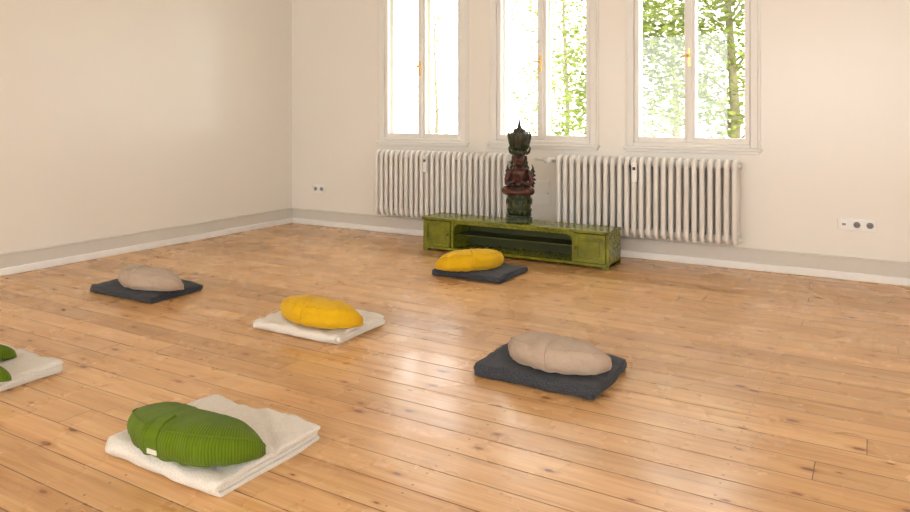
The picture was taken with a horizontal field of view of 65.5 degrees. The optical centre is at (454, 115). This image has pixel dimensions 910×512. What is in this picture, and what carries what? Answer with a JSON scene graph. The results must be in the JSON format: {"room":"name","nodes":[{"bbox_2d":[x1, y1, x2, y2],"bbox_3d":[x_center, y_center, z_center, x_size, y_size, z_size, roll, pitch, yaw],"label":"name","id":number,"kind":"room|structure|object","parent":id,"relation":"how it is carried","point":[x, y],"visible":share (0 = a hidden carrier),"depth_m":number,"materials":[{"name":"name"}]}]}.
{"room":"meditation room","nodes":[
{"label":"meditation room","id":0,"kind":"room"},
{"bbox_2d":[0,0,291,253],"bbox_3d":[-4.469,-0.450,3.839,0.300,3.300,10.470,0,0,31],"label":"wall","id":1,"kind":"structure","parent":0,"point":[118,117],"depth_m":6.34,"materials":[{"name":"beige paint"}]},
{"bbox_2d":[0,208,293,275],"bbox_3d":[-4.404,1.117,3.615,0.040,0.165,10.150,0,0,31],"label":"baseboard","id":2,"kind":"structure","parent":1,"relation":"attached to","point":[27,260],"depth_m":6.24,"materials":[{"name":"white wood"}]},
{"bbox_2d":[0,223,909,511],"bbox_3d":[-0.658,1.260,1.590,9.150,0.120,10.470,0,0,31],"label":"floor","id":3,"kind":"structure","parent":0,"point":[739,390],"depth_m":3.18,"materials":[{"name":"brown wood"}]},
{"bbox_2d":[0,344,63,391],"bbox_3d":[-2.198,1.168,3.273,0.621,0.063,0.472,0,0,31],"label":"folded blanket","id":4,"kind":"object","parent":3,"relation":"on","point":[28,366],"visible":0.75,"depth_m":3.25,"materials":[{"name":"beige fabric"}]},
{"bbox_2d":[0,344,16,381],"bbox_3d":[-2.132,1.080,3.131,0.312,0.120,0.392,0,0,-29],"label":"cushion","id":5,"kind":"object","parent":4,"relation":"on","point":[6,352],"visible":1,"depth_m":3.28,"materials":[{"name":"green fabric"}]},
{"bbox_2d":[90,279,202,303],"bbox_3d":[-2.104,1.169,4.851,0.644,0.060,0.458,0,0,29],"label":"folded blanket","id":6,"kind":"object","parent":3,"relation":"on","point":[113,287],"visible":0.58,"depth_m":4.68,"materials":[{"name":"grey fabric"}]},
{"bbox_2d":[118,264,183,290],"bbox_3d":[-2.072,1.073,4.739,0.563,0.147,0.254,0,0,33],"label":"cushion","id":7,"kind":"object","parent":6,"relation":"on","point":[136,277],"visible":1,"depth_m":4.62,"materials":[{"name":"beige fabric"}]},
{"bbox_2d":[105,394,319,497],"bbox_3d":[-0.871,1.162,2.570,0.601,0.073,0.519,0,0,31],"label":"folded blanket","id":8,"kind":"object","parent":3,"relation":"on","point":[284,435],"visible":0.48,"depth_m":2.46,"materials":[{"name":"beige fabric"}]},
{"bbox_2d":[127,402,265,467],"bbox_3d":[-0.922,1.070,2.413,0.565,0.138,0.249,0,0,27],"label":"cushion","id":9,"kind":"object","parent":8,"relation":"on","point":[183,434],"visible":1,"depth_m":2.31,"materials":[{"name":"fabric"}]},
{"bbox_2d":[253,309,384,343],"bbox_3d":[-0.770,1.168,4.036,0.634,0.062,0.479,0,0,29],"label":"folded blanket","id":10,"kind":"object","parent":3,"relation":"on","point":[274,322],"visible":0.51,"depth_m":3.87,"materials":[{"name":"beige fabric"}]},
{"bbox_2d":[280,295,362,328],"bbox_3d":[-0.771,1.072,3.908,0.540,0.143,0.250,0,0,32],"label":"cushion","id":11,"kind":"object","parent":10,"relation":"on","point":[305,310],"visible":1,"depth_m":3.80,"materials":[{"name":"yellow fabric"}]},
{"bbox_2d":[432,263,527,283],"bbox_3d":[0.194,1.171,5.396,0.601,0.057,0.524,0,0,31],"label":"folded blanket","id":12,"kind":"object","parent":3,"relation":"on","point":[504,272],"visible":0.66,"depth_m":5.20,"materials":[{"name":"grey fabric"}]},
{"bbox_2d":[435,248,503,271],"bbox_3d":[0.135,1.074,5.318,0.552,0.151,0.280,0,0,-24],"label":"cushion","id":13,"kind":"object","parent":12,"relation":"on","point":[465,260],"visible":1,"depth_m":5.21,"materials":[{"name":"yellow fabric"}]},
{"bbox_2d":[422,212,620,270],"bbox_3d":[0.517,1.049,6.021,1.726,0.302,0.343,0,0,31],"label":"cabinet","id":14,"kind":"object","parent":3,"relation":"on","point":[560,242],"visible":1,"depth_m":5.99,"materials":[{"name":"green paint"}]},
{"bbox_2d":[502,117,535,222],"bbox_3d":[0.547,0.453,6.021,0.283,0.890,0.224,0,0,16],"label":"statue","id":15,"kind":"object","parent":14,"relation":"on","point":[519,200],"visible":1,"depth_m":5.96,"materials":[{"name":"wood"}]},
{"bbox_2d":[473,343,626,400],"bbox_3d":[0.445,1.166,3.307,0.605,0.066,0.471,0,0,31],"label":"folded blanket","id":16,"kind":"object","parent":3,"relation":"on","point":[498,364],"visible":0.53,"depth_m":3.14,"materials":[{"name":"grey fabric"}]},
{"bbox_2d":[508,332,611,374],"bbox_3d":[0.448,1.069,3.210,0.492,0.140,0.248,0,0,31],"label":"cushion","id":17,"kind":"object","parent":16,"relation":"on","point":[544,351],"visible":1,"depth_m":3.11,"materials":[{"name":"beige fabric"}]},
{"bbox_2d":[292,0,909,261],"bbox_3d":[2.051,-0.450,5.885,8.850,3.300,0.320,0,0,31],"label":"wall","id":18,"kind":"structure","parent":0,"point":[835,74],"depth_m":5.45,"materials":[{"name":"beige paint"}]},
{"bbox_2d":[313,185,324,192],"bbox_3d":[-1.495,0.800,7.780,0.166,0.086,0.019,0,0,31],"label":"power outlet","id":19,"kind":"object","parent":18,"relation":"attached to","point":[316,188],"visible":1,"depth_m":7.77,"materials":[{"name":"white plastic"}]},
{"bbox_2d":[376,0,468,146],"bbox_3d":[-0.273,-0.585,7.200,1.090,1.770,0.396,0,0,31],"label":"window","id":20,"kind":"structure","parent":18,"relation":"in","point":[389,10],"depth_m":7.17,"materials":[{"name":"white paint"}]},
{"bbox_2d":[375,149,512,217],"bbox_3d":[-0.111,0.769,6.846,1.593,0.861,0.220,0,0,31],"label":"radiator","id":21,"kind":"object","parent":18,"relation":"attached to","point":[412,183],"visible":0.74,"depth_m":6.80,"materials":[{"name":"metal"}]},
{"bbox_2d":[532,179,550,205],"bbox_3d":[0.783,0.698,6.438,0.185,0.235,0.016,0,0,31],"label":"access panel","id":22,"kind":"object","parent":18,"relation":"attached to","point":[542,195],"visible":0.8,"depth_m":6.43,"materials":[{"name":"white paint"}]},
{"bbox_2d":[487,0,599,150],"bbox_3d":[0.851,-0.585,6.537,1.090,1.770,0.396,0,0,31],"label":"window","id":23,"kind":"structure","parent":18,"relation":"in","point":[499,9],"depth_m":6.43,"materials":[{"name":"white paint"}]},
{"bbox_2d":[292,208,909,285],"bbox_3d":[1.976,1.117,5.719,8.810,0.165,0.040,0,0,31],"label":"baseboard","id":24,"kind":"structure","parent":18,"relation":"attached to","point":[795,263],"depth_m":5.62,"materials":[{"name":"white wood"}]},
{"bbox_2d":[533,154,741,245],"bbox_3d":[1.462,0.769,5.913,1.748,0.861,0.231,0,0,31],"label":"radiator","id":25,"kind":"object","parent":18,"relation":"attached to","point":[695,200],"visible":0.89,"depth_m":5.76,"materials":[{"name":"metal"}]},
{"bbox_2d":[623,0,761,154],"bbox_3d":[1.974,-0.585,5.873,1.090,1.770,0.396,0,0,31],"label":"window","id":26,"kind":"structure","parent":18,"relation":"in","point":[635,141],"depth_m":5.75,"materials":[{"name":"white paint"}]},
{"bbox_2d":[838,218,876,231],"bbox_3d":[2.935,0.793,5.166,0.241,0.086,0.019,0,0,31],"label":"power outlet","id":27,"kind":"object","parent":18,"relation":"attached to","point":[843,223],"visible":1,"depth_m":5.16,"materials":[{"name":"white plastic"}]},
{"label":"outside","id":28,"kind":"structure","parent":0,"visible":0},
{"bbox_3d":[10.556,2.350,32.640,75.000,0.300,53.050,0,0,31],"label":"ground","id":29,"kind":"structure","parent":28,"visible":0},
{"bbox_2d":[401,0,536,133],"bbox_3d":[-0.245,-1.300,23.454,5.613,7.006,4.726,0,0,31],"label":"tree","id":30,"kind":"object","parent":29,"relation":"on","point":[435,81],"visible":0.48,"depth_m":23.57,"materials":[{"name":"green plant"}]},
{"bbox_2d":[510,0,585,135],"bbox_3d":[2.664,-1.127,20.431,4.381,6.660,4.702,0,0,-35],"label":"tree","id":31,"kind":"object","parent":29,"relation":"on","point":[527,2],"visible":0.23,"depth_m":20.38,"materials":[{"name":"green plant"}]},
{"bbox_2d":[510,0,654,135],"bbox_3d":[2.562,-1.437,16.395,4.352,7.280,4.913,0,0,31],"label":"tree","id":32,"kind":"object","parent":29,"relation":"on","point":[562,8],"visible":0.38,"depth_m":16.34,"materials":[{"name":"green plant"}]},
{"bbox_2d":[520,0,740,136],"bbox_3d":[3.209,-1.391,13.122,4.696,7.192,4.630,0,0,-21],"label":"tree","id":33,"kind":"object","parent":29,"relation":"on","point":[646,7],"visible":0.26,"depth_m":13.07,"materials":[{"name":"green plant"}]},
{"bbox_2d":[578,0,744,137],"bbox_3d":[6.568,-1.256,20.658,5.908,6.924,6.128,0,0,31],"label":"tree","id":34,"kind":"object","parent":29,"relation":"on","point":[674,129],"visible":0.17,"depth_m":20.02,"materials":[{"name":"green plant"}]},
{"bbox_2d":[643,0,744,137],"bbox_3d":[4.933,-1.309,12.660,4.076,7.029,5.183,0,0,-32],"label":"tree","id":35,"kind":"object","parent":29,"relation":"on","point":[728,55],"visible":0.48,"depth_m":12.59,"materials":[{"name":"green plant"}]}
]}

